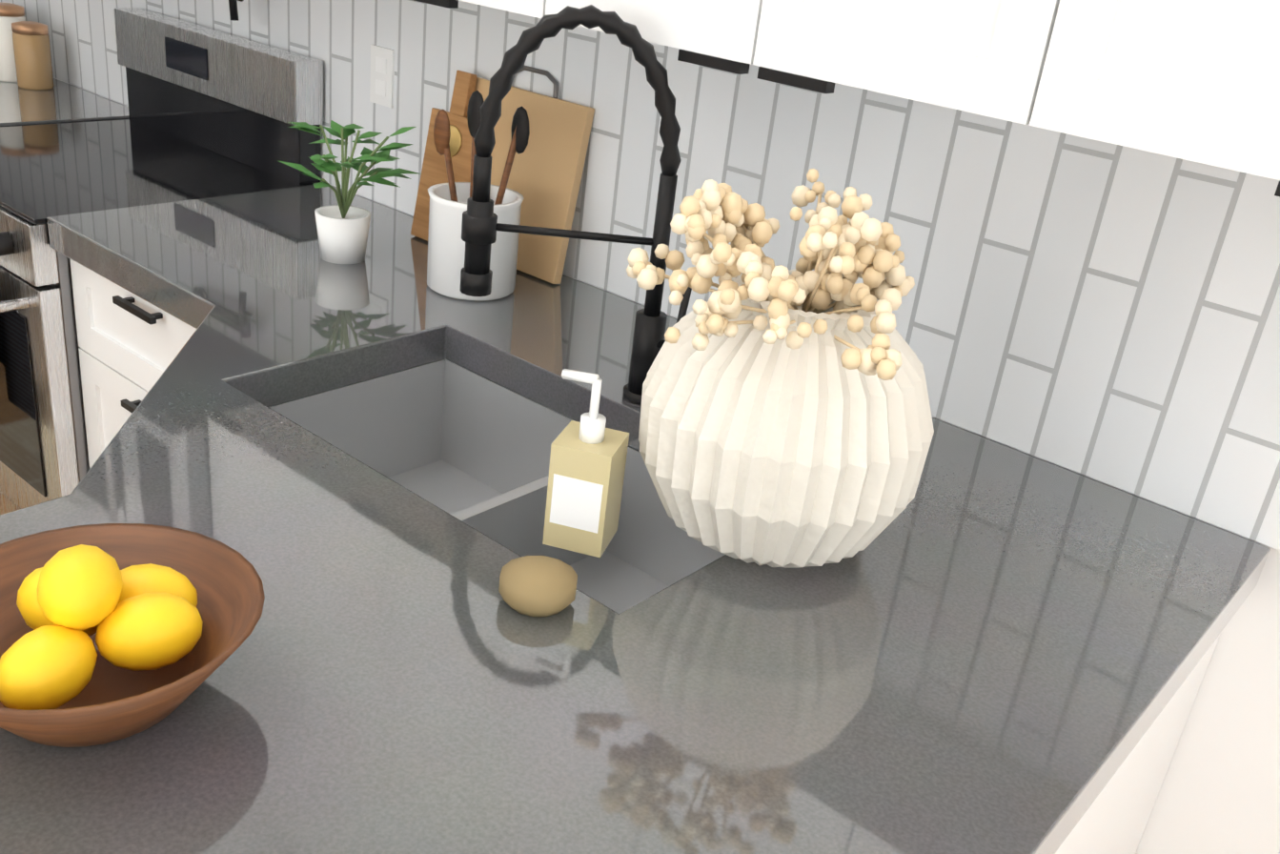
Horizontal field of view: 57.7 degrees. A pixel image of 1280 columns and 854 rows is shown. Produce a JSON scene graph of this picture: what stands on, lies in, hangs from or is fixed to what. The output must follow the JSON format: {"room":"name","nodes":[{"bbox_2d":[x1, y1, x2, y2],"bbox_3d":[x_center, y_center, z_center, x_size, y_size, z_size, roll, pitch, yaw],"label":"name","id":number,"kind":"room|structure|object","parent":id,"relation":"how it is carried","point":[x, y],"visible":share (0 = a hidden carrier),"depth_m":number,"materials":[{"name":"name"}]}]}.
{"room":"kitchen","nodes":[
{"label":"kitchen","id":0,"kind":"room"},
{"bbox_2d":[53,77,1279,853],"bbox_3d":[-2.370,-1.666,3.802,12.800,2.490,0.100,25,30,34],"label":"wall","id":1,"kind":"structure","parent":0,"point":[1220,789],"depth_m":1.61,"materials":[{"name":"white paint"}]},
{"bbox_2d":[228,0,243,20],"bbox_3d":[-0.981,-1.024,2.635,0.378,0.149,0.087,25,30,34],"label":"pot filler","id":2,"kind":"object","parent":1,"relation":"attached to","point":[233,11],"visible":1,"depth_m":2.54,"materials":[{"name":"black metal"}]},
{"bbox_2d":[369,44,394,108],"bbox_3d":[-0.532,-0.722,2.393,0.070,0.115,0.008,25,30,34],"label":"electrical outlet","id":3,"kind":"object","parent":1,"relation":"attached to","point":[382,75],"visible":1,"depth_m":2.39,"materials":[{"name":"white plastic"}]},
{"bbox_2d":[413,0,547,18],"bbox_3d":[-0.089,-1.160,1.635,0.313,1.076,0.327,25,30,34],"label":"upper cabinet","id":4,"kind":"object","parent":1,"relation":"attached to","point":[531,8],"depth_m":1.69,"materials":[{"name":"white wood"}]},
{"bbox_2d":[0,0,1279,550],"bbox_3d":[-0.149,-0.538,2.128,6.400,0.510,0.012,25,30,34],"label":"backsplash","id":5,"kind":"structure","parent":1,"relation":"attached to","point":[1106,313],"depth_m":1.66,"materials":[{"name":"tile"}]},
{"bbox_2d":[543,0,764,74],"bbox_3d":[0.168,-1.041,1.446,0.367,1.076,0.327,25,30,34],"label":"upper cabinet","id":6,"kind":"object","parent":1,"relation":"attached to","point":[719,34],"depth_m":1.49,"materials":[{"name":"white wood"}]},
{"bbox_2d":[756,0,1069,126],"bbox_3d":[0.445,-0.913,1.243,0.366,1.076,0.327,25,30,34],"label":"upper cabinet","id":7,"kind":"object","parent":1,"relation":"attached to","point":[991,58],"depth_m":1.30,"materials":[{"name":"white wood"}]},
{"bbox_2d":[1035,0,1279,196],"bbox_3d":[0.722,-0.784,1.039,0.370,1.076,0.327,25,30,34],"label":"upper cabinet","id":8,"kind":"object","parent":1,"relation":"attached to","point":[1198,81],"depth_m":1.15,"materials":[{"name":"white wood"}]},
{"bbox_3d":[-4.322,0.183,2.312,12.800,0.050,5.700,25,30,34],"label":"floor","id":9,"kind":"structure","parent":0,"visible":0},
{"bbox_2d":[69,258,196,357],"bbox_3d":[-0.731,0.066,2.449,0.571,0.860,0.597,25,30,34],"label":"drawer","id":10,"kind":"object","parent":9,"relation":"on","point":[131,344],"depth_m":2.18,"materials":[{"name":"white wood"}]},
{"bbox_2d":[0,7,323,514],"bbox_3d":[-1.266,-0.296,2.699,0.760,1.185,0.716,25,30,34],"label":"range","id":11,"kind":"object","parent":9,"relation":"on","point":[213,112],"visible":0.52,"depth_m":2.52,"materials":[{"name":"silver metal"}]},
{"bbox_2d":[79,334,1220,853],"bbox_3d":[-0.404,0.580,1.424,1.420,0.860,1.912,25,30,34],"label":"base cabinet","id":12,"kind":"object","parent":9,"relation":"on","point":[114,382],"depth_m":1.60,"materials":[{"name":"white wood"}]},
{"bbox_2d":[0,184,1270,853],"bbox_3d":[-0.578,0.157,1.415,2.011,0.250,1.917,25,30,34],"label":"countertop","id":13,"kind":"structure","parent":12,"relation":"on","point":[980,644],"depth_m":1.21,"materials":[{"name":"grey stone"}]},
{"bbox_2d":[0,523,264,747],"bbox_3d":[-0.456,0.164,0.963,0.276,0.142,0.276,25,30,34],"label":"lemon bowl","id":14,"kind":"object","parent":13,"relation":"on","point":[111,632],"visible":1,"depth_m":0.95,"materials":[{"name":"brown wood"}]},
{"bbox_2d":[279,120,422,264],"bbox_3d":[-0.540,-0.431,2.100,0.246,0.251,0.282,25,30,34],"label":"potted plant","id":15,"kind":"object","parent":13,"relation":"on","point":[342,226],"visible":1,"depth_m":2.09,"materials":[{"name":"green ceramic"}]},
{"bbox_2d":[426,90,529,301],"bbox_3d":[-0.285,-0.407,1.999,0.187,0.350,0.164,25,30,34],"label":"utensil crock","id":16,"kind":"object","parent":13,"relation":"on","point":[446,242],"visible":0.73,"depth_m":1.98,"materials":[{"name":"white ceramic"}]},
{"bbox_2d":[410,65,594,284],"bbox_3d":[-0.265,-0.491,2.171,0.370,0.359,0.100,25,30,34],"label":"cutting boards","id":17,"kind":"object","parent":13,"relation":"on","point":[544,179],"visible":0.56,"depth_m":2.13,"materials":[{"name":"brown wood"}]},
{"bbox_2d":[498,555,577,616],"bbox_3d":[-0.104,0.159,1.187,0.080,0.045,0.078,25,30,34],"label":"soap bar","id":18,"kind":"object","parent":13,"relation":"on","point":[538,586],"visible":1,"depth_m":1.16,"materials":[{"name":"brown"}]},
{"bbox_2d":[459,4,691,405],"bbox_3d":[-0.079,-0.294,1.587,0.324,0.535,0.062,6,25,-4],"label":"faucet","id":19,"kind":"object","parent":13,"relation":"on","point":[480,226],"visible":0.88,"depth_m":1.56,"materials":[{"name":"black metal"}]},
{"bbox_2d":[542,368,629,557],"bbox_3d":[-0.060,0.034,1.282,0.076,0.200,0.068,12,25,11],"label":"soap bottle","id":20,"kind":"object","parent":13,"relation":"on","point":[586,471],"visible":1,"depth_m":1.26,"materials":[{"name":"beige plastic"}]},
{"bbox_2d":[626,168,934,568],"bbox_3d":[0.161,-0.056,1.280,0.334,0.415,0.365,25,30,34],"label":"vase","id":21,"kind":"object","parent":13,"relation":"on","point":[785,420],"visible":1,"depth_m":1.20,"materials":[{"name":"beige ceramic"}]},
{"bbox_3d":[-2.353,-0.540,3.325,1.738,0.859,1.125,25,30,34],"label":"base cabinet","id":22,"kind":"object","parent":9,"relation":"on","visible":0},
{"bbox_2d":[0,78,129,125],"bbox_3d":[-2.300,-0.953,3.127,1.728,0.060,1.115,25,30,34],"label":"countertop","id":23,"kind":"structure","parent":22,"relation":"on","point":[61,101],"depth_m":3.01,"materials":[{"name":"grey stone"}]},
{"bbox_2d":[0,2,24,81],"bbox_3d":[-1.742,-1.061,3.201,0.100,0.200,0.098,25,30,34],"label":"canister","id":24,"kind":"object","parent":23,"relation":"on","point":[3,6],"depth_m":3.15,"materials":[{"name":"white ceramic"}]},
{"bbox_2d":[0,10,54,90],"bbox_3d":[-1.646,-1.008,3.147,0.090,0.170,0.089,25,30,34],"label":"canister","id":25,"kind":"object","parent":23,"relation":"on","point":[25,56],"depth_m":3.13,"materials":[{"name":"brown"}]}
]}

